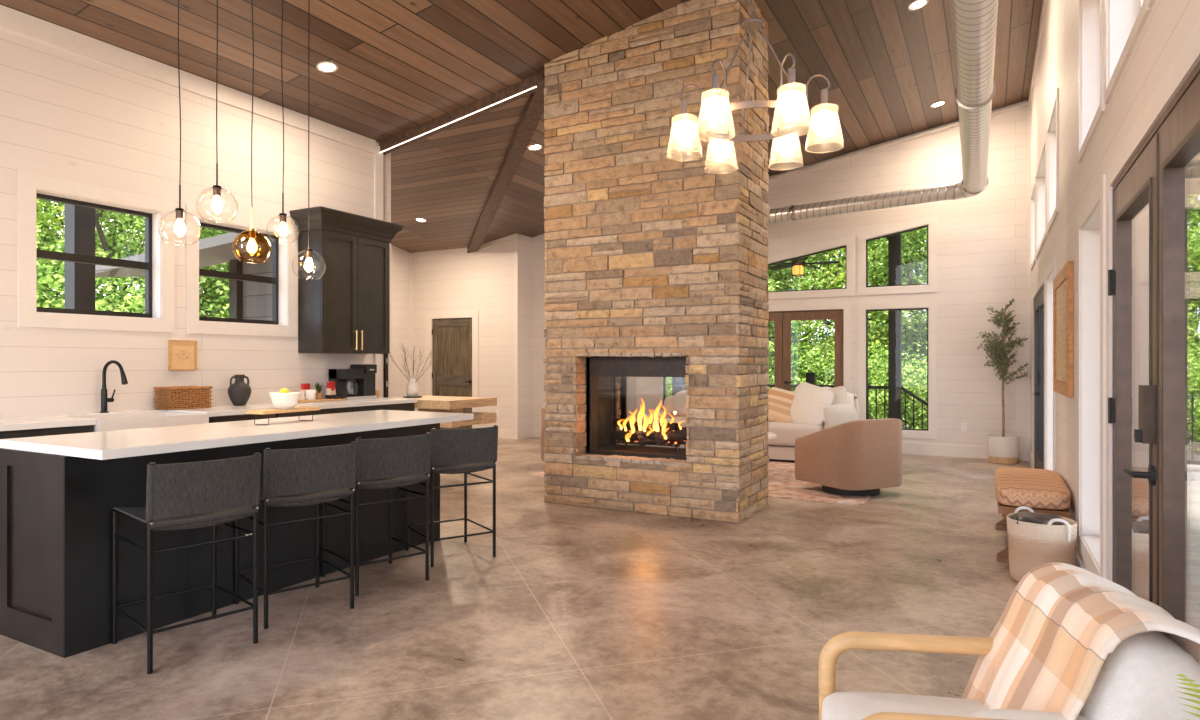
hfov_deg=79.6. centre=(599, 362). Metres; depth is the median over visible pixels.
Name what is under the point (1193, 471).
floor
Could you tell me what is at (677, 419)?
seat cushion
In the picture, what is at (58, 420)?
countertop
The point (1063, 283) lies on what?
wall frame
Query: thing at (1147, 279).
door
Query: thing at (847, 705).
seat cushion
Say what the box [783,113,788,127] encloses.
socket
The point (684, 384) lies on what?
deck railing
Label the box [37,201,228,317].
tree
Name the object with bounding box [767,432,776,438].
coffee table
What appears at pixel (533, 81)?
trim
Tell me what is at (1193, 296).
tree
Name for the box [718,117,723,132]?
socket
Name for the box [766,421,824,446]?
seat cushion
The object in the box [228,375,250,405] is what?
vase
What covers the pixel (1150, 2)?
window
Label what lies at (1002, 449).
tree
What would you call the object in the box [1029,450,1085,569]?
baseboard
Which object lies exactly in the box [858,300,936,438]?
window trim
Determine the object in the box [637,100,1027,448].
wall
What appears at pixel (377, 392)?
wooden canister
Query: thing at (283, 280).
window
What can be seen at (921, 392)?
shrub
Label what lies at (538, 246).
wall
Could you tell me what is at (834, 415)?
throw pillow
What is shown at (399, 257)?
wall
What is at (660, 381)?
window
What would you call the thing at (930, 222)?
window
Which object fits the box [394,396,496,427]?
bar
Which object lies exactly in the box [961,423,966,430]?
wall outlet
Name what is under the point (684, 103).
socket
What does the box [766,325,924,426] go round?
shrub
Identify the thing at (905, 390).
stair railing
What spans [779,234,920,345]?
tree
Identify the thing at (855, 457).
swivel chair
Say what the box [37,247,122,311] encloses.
shrub
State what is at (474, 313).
trim
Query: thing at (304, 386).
pouch
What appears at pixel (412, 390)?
vase
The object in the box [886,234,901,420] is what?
porch post
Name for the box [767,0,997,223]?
spiral duct
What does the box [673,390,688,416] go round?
cushion
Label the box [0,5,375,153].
trim
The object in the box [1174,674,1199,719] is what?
potted fern
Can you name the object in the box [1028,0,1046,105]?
trim
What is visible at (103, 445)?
countertop
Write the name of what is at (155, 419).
sink
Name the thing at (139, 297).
shrub
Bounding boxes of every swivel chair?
[540,405,546,461]
[795,418,901,496]
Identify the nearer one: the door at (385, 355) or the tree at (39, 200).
the door at (385, 355)
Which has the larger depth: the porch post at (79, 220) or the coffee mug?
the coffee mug
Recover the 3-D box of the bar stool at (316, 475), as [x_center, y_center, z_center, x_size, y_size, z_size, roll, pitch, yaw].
[-1.596,0.845,3.769,0.459,0.869,0.536,0,0,-42]
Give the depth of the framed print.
5.83 m
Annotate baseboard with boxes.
[498,429,539,438]
[902,442,1029,460]
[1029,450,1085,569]
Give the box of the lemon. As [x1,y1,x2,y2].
[279,388,289,392]
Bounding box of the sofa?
[643,390,825,462]
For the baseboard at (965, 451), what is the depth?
9.79 m
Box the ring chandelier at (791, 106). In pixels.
[666,0,843,172]
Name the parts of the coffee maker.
carafe lid, steel trim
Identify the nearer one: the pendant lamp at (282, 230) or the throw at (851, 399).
the pendant lamp at (282, 230)
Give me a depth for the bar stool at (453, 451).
4.62 m
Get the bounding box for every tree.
[37,199,64,303]
[37,199,136,296]
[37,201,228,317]
[57,216,226,316]
[120,227,228,309]
[766,241,903,384]
[766,251,840,384]
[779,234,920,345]
[819,228,926,422]
[829,236,926,372]
[976,298,1027,463]
[1187,194,1199,420]
[1187,194,1199,454]
[1187,223,1199,277]
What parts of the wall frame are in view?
inset panel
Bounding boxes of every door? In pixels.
[384,354,387,397]
[432,318,471,429]
[766,309,843,390]
[1033,285,1043,468]
[1108,61,1199,622]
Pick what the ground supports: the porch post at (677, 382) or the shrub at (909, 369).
the shrub at (909, 369)
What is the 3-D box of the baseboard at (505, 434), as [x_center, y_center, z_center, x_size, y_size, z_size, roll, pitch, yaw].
[-0.873,1.209,11.989,2.545,0.140,0.460,0,0,28]
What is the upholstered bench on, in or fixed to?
on the floor at (578, 612)
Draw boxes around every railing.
[683,383,797,389]
[816,385,887,418]
[901,387,926,428]
[1187,395,1199,464]
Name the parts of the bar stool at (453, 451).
leg, foot rail, leg, cross rail, seat, cross rail, cross rail, backrest, leg, foot rail, rail, leg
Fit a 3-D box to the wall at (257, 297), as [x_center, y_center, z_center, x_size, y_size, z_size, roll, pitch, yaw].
[-3.447,0.079,8.277,2.060,4.800,0.080,0,0,28]
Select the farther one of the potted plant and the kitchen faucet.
the potted plant
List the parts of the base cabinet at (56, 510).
panel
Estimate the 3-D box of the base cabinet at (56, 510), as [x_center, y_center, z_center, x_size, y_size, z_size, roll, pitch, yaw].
[-1.996,0.843,4.319,0.579,0.873,2.423,0,0,28]
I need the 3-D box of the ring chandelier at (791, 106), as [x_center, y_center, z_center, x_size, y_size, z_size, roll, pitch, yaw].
[0.670,-2.059,3.151,0.733,2.272,0.740,0,0,28]
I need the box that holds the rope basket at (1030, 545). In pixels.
[1006,506,1076,581]
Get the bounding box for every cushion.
[658,416,687,427]
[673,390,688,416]
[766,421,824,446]
[822,691,987,719]
[967,709,1092,719]
[995,467,1070,509]
[1079,631,1199,719]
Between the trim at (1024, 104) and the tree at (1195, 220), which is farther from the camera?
the tree at (1195, 220)
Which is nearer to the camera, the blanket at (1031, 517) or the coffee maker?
the blanket at (1031, 517)
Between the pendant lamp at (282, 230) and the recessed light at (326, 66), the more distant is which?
the recessed light at (326, 66)
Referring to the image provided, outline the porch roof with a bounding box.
[1187,160,1199,194]
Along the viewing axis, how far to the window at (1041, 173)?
7.92 m
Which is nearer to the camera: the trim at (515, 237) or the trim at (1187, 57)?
the trim at (1187, 57)
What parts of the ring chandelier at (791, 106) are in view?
bulb, arm, bulb, arm, bulb, arm, rod, rod, chain, arm, rod, bulb, arm, lamp shade, bulb, arm, bulb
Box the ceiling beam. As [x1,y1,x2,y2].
[467,70,544,252]
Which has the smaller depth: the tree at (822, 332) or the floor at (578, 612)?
the floor at (578, 612)
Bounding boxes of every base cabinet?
[0,423,439,657]
[0,425,92,448]
[276,407,351,417]
[351,403,413,411]
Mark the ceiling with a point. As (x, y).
(403, 65)
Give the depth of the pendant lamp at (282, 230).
4.28 m
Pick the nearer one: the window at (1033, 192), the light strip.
the light strip
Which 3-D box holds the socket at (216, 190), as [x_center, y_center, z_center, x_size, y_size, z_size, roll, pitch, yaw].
[-2.086,-0.931,3.921,0.038,0.045,0.037,0,0,28]
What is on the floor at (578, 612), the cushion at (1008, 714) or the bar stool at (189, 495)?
the bar stool at (189, 495)
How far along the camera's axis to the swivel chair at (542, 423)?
8.53 m
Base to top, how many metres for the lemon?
0.051 m
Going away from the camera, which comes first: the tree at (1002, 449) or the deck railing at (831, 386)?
the tree at (1002, 449)
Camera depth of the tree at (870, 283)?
23.25 m
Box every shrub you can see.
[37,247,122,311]
[37,276,207,316]
[95,263,228,317]
[666,377,685,397]
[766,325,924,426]
[767,352,818,390]
[868,342,926,428]
[902,361,926,428]
[1187,306,1199,454]
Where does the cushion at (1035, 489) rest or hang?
on the upholstered bench
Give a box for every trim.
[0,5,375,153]
[374,145,383,396]
[379,73,544,154]
[409,233,532,430]
[426,309,478,427]
[766,302,850,392]
[769,101,1028,181]
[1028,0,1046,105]
[1028,106,1030,448]
[1033,17,1199,580]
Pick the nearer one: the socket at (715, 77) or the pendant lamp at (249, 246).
the socket at (715, 77)
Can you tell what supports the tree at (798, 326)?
on the ground
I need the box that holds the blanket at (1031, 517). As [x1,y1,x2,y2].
[1012,511,1063,524]
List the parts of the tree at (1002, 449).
pot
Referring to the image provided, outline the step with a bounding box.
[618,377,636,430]
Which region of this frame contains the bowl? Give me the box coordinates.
[269,392,299,408]
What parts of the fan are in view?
blade, blade, motor, lantern glass, blade, blade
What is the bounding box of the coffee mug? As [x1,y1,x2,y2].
[303,390,315,399]
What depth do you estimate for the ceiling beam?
8.63 m
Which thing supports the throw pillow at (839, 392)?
on the sofa
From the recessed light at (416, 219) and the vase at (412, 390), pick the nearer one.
the vase at (412, 390)
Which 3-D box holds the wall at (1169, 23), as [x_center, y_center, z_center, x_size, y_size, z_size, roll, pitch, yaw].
[2.717,-1.086,3.874,0.160,4.730,12.400,0,0,28]
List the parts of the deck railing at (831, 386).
rail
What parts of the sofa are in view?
arm, frame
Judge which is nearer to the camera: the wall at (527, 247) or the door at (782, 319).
the door at (782, 319)
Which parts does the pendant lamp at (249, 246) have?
globe, stem, cord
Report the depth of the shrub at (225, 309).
13.47 m
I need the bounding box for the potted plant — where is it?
[315,382,321,398]
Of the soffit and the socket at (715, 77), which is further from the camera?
the soffit
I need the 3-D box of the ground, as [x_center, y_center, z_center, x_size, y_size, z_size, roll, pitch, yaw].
[23.791,2.679,43.977,240.000,0.200,220.000,0,0,28]
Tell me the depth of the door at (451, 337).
12.70 m
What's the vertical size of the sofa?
0.881 m
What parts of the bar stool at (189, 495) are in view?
leg, seat rail, rail, foot rail, leg, cross rail, seat, cross rail, cross rail, backrest, leg, foot rail, rail, leg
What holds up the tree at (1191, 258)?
on the ground
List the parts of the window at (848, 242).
frame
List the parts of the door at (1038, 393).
glass pane, glass pane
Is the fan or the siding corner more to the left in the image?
the siding corner
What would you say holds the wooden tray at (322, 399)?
on the countertop at (58, 420)
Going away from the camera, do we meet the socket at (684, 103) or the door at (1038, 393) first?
the socket at (684, 103)
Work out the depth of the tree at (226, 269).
15.46 m
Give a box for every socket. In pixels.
[176,210,183,219]
[213,187,220,196]
[280,215,285,222]
[306,251,311,257]
[681,99,687,116]
[712,74,718,92]
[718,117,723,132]
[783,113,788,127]
[788,67,794,86]
[821,89,827,106]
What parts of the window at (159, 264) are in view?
meeting rail, frame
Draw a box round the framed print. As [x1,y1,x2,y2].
[168,340,196,369]
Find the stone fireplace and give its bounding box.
[544,0,769,522]
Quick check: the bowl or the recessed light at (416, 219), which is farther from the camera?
the recessed light at (416, 219)
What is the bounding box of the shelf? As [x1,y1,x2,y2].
[420,408,496,427]
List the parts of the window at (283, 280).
meeting rail, frame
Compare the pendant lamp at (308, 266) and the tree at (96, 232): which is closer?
the pendant lamp at (308, 266)
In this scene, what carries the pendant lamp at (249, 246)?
hanging from the ceiling
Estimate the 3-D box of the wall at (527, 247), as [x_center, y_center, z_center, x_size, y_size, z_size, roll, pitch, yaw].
[-1.306,-0.450,12.326,0.160,3.458,0.280,0,0,28]
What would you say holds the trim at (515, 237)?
attached to the wall at (483, 279)
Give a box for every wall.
[0,28,378,417]
[243,253,271,320]
[384,153,390,397]
[391,245,410,397]
[413,233,522,430]
[523,235,531,429]
[532,234,626,430]
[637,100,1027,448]
[1030,0,1199,570]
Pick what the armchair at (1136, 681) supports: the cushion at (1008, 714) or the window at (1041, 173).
the cushion at (1008, 714)
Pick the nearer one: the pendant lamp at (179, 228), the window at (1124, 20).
the window at (1124, 20)
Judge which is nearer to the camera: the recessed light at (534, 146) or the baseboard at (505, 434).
the recessed light at (534, 146)
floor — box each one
[0,437,1030,719]
[1187,454,1199,629]
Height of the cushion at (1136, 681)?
0.444 m
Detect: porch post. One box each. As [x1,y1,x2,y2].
[65,204,94,309]
[672,377,684,395]
[806,373,815,384]
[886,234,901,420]
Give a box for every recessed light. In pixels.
[316,61,337,72]
[415,218,426,221]
[528,144,542,150]
[908,0,927,10]
[930,101,945,107]
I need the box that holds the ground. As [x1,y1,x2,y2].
[816,377,1195,453]
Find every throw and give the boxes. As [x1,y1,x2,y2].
[823,387,858,419]
[962,562,1199,719]
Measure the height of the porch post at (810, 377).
1.150 m
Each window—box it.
[18,170,174,332]
[186,204,296,336]
[656,377,665,411]
[766,235,853,298]
[858,214,936,294]
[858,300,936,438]
[1030,177,1035,270]
[1036,133,1047,258]
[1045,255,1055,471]
[1047,88,1058,232]
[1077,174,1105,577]
[1078,0,1104,163]
[1104,0,1151,103]
[1148,0,1155,6]
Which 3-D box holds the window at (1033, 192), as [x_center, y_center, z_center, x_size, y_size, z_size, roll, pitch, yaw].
[5.247,-1.629,8.565,0.174,0.945,1.040,0,0,28]
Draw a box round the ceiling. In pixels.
[0,0,1042,252]
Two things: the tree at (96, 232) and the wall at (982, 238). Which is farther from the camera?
the tree at (96, 232)
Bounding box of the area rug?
[531,461,869,505]
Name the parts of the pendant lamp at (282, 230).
cord, stem, bulb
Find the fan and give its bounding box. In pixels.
[768,257,839,276]
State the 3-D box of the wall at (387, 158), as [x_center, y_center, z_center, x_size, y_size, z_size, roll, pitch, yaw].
[-3.273,-0.716,8.399,2.150,3.990,0.100,0,0,28]
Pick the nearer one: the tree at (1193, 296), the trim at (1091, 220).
the trim at (1091, 220)
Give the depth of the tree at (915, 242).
16.87 m
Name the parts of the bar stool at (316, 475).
leg, foot rail, rail, leg, cross rail, seat, cross rail, cross rail, backrest, leg, foot rail, rail, leg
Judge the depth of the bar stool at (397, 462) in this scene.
4.08 m
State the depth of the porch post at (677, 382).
13.88 m
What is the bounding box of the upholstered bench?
[995,467,1070,562]
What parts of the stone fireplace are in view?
firebox trim, firebox trim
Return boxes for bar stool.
[112,453,261,673]
[234,442,356,628]
[322,432,431,595]
[405,425,497,566]
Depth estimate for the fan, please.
12.20 m
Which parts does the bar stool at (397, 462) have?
leg, foot rail, rail, cross rail, leg, leg, seat, cross rail, cross rail, backrest, foot rail, rail, leg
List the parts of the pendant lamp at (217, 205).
stem, cord, bulb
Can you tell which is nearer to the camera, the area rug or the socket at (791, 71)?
the socket at (791, 71)
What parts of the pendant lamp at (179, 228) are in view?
cord, stem, bulb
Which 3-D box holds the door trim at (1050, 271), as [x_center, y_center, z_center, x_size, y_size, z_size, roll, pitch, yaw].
[3.963,0.112,6.190,0.174,1.935,1.080,0,0,28]
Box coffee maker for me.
[329,364,376,399]
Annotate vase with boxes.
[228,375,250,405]
[390,343,438,396]
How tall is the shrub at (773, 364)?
3.025 m
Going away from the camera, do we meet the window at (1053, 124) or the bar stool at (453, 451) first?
the bar stool at (453, 451)
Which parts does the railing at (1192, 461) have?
rail, rail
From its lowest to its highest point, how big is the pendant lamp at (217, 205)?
1.936 m
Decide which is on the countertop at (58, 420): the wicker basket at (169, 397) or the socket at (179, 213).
the wicker basket at (169, 397)
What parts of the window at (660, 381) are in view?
casing, frame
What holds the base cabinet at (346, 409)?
on the floor at (578, 612)
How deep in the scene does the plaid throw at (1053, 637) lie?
1.64 m
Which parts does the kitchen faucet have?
lever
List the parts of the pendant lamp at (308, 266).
stem, cord, bulb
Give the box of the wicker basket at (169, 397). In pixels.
[153,386,212,409]
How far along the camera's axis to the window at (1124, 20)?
3.14 m
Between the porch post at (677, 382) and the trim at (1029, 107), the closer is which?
the trim at (1029, 107)
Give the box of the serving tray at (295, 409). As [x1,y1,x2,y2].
[246,407,319,424]
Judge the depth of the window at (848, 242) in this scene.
10.62 m
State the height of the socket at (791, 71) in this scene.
0.070 m
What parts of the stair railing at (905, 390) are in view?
rail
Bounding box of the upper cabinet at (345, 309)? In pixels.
[289,206,403,353]
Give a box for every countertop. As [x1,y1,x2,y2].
[0,397,416,430]
[0,410,473,459]
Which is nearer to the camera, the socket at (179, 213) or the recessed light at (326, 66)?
the socket at (179, 213)
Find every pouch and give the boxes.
[300,383,309,399]
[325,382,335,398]
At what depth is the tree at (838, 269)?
17.96 m
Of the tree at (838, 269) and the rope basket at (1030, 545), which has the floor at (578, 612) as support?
the rope basket at (1030, 545)
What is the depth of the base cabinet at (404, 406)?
6.99 m
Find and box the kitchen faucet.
[100,360,127,412]
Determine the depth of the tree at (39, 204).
12.99 m
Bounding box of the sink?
[78,412,208,431]
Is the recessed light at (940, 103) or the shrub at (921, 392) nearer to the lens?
the recessed light at (940, 103)
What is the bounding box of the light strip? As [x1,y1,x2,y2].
[380,86,536,152]
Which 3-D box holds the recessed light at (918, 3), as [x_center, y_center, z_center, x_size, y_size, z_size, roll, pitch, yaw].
[2.886,-3.252,6.534,0.174,0.041,0.176,0,0,28]
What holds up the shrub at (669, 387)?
on the ground
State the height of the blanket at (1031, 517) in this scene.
0.142 m
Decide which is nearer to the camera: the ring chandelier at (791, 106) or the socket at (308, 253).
the ring chandelier at (791, 106)
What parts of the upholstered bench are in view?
leg, leg, seat frame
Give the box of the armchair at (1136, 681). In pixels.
[818,631,1199,719]
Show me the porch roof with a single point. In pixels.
(1193, 169)
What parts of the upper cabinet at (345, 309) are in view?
door, crown, door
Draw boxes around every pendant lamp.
[158,0,201,245]
[196,0,237,221]
[232,0,270,262]
[266,0,298,241]
[292,0,325,274]
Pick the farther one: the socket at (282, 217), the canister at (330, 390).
the canister at (330, 390)
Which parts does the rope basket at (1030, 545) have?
handle, handle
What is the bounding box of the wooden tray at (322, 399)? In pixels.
[298,398,345,402]
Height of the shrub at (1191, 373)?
4.118 m
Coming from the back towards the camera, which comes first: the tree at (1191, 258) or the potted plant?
the tree at (1191, 258)
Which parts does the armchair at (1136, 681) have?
arm, arm, panel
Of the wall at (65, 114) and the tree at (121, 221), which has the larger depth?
the tree at (121, 221)
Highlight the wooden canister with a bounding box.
[375,390,379,397]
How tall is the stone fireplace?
4.361 m
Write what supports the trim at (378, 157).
attached to the wall at (65, 114)
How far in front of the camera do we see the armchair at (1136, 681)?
1.49 m
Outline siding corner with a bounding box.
[229,232,242,318]
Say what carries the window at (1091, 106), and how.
in the wall at (1169, 23)
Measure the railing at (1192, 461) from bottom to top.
0.850 m
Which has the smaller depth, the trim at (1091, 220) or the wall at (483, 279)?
the trim at (1091, 220)
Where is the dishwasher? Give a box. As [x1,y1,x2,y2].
[209,414,275,422]
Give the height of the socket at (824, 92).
0.070 m
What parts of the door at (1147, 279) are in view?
glass pane, handle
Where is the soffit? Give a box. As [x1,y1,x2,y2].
[95,232,271,277]
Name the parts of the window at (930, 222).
frame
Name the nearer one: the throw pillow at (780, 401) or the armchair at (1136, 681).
the armchair at (1136, 681)
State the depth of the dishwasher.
5.61 m
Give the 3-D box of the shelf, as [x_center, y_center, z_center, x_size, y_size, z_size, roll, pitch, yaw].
[-1.509,0.573,7.593,0.480,0.212,0.740,0,0,28]
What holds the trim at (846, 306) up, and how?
attached to the wall at (982, 238)
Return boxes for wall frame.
[1053,261,1073,396]
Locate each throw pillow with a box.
[766,387,794,422]
[790,382,833,425]
[823,404,857,428]
[828,386,845,404]
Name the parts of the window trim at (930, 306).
frame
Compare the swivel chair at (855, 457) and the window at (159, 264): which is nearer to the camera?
the window at (159, 264)
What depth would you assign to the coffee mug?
6.67 m
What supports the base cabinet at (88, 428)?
on the floor at (578, 612)
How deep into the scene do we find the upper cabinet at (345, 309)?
6.90 m
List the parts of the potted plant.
pot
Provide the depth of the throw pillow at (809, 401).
9.20 m
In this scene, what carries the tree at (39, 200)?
on the ground
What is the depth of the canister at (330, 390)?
6.90 m
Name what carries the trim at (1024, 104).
attached to the wall at (982, 238)
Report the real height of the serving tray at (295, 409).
0.084 m

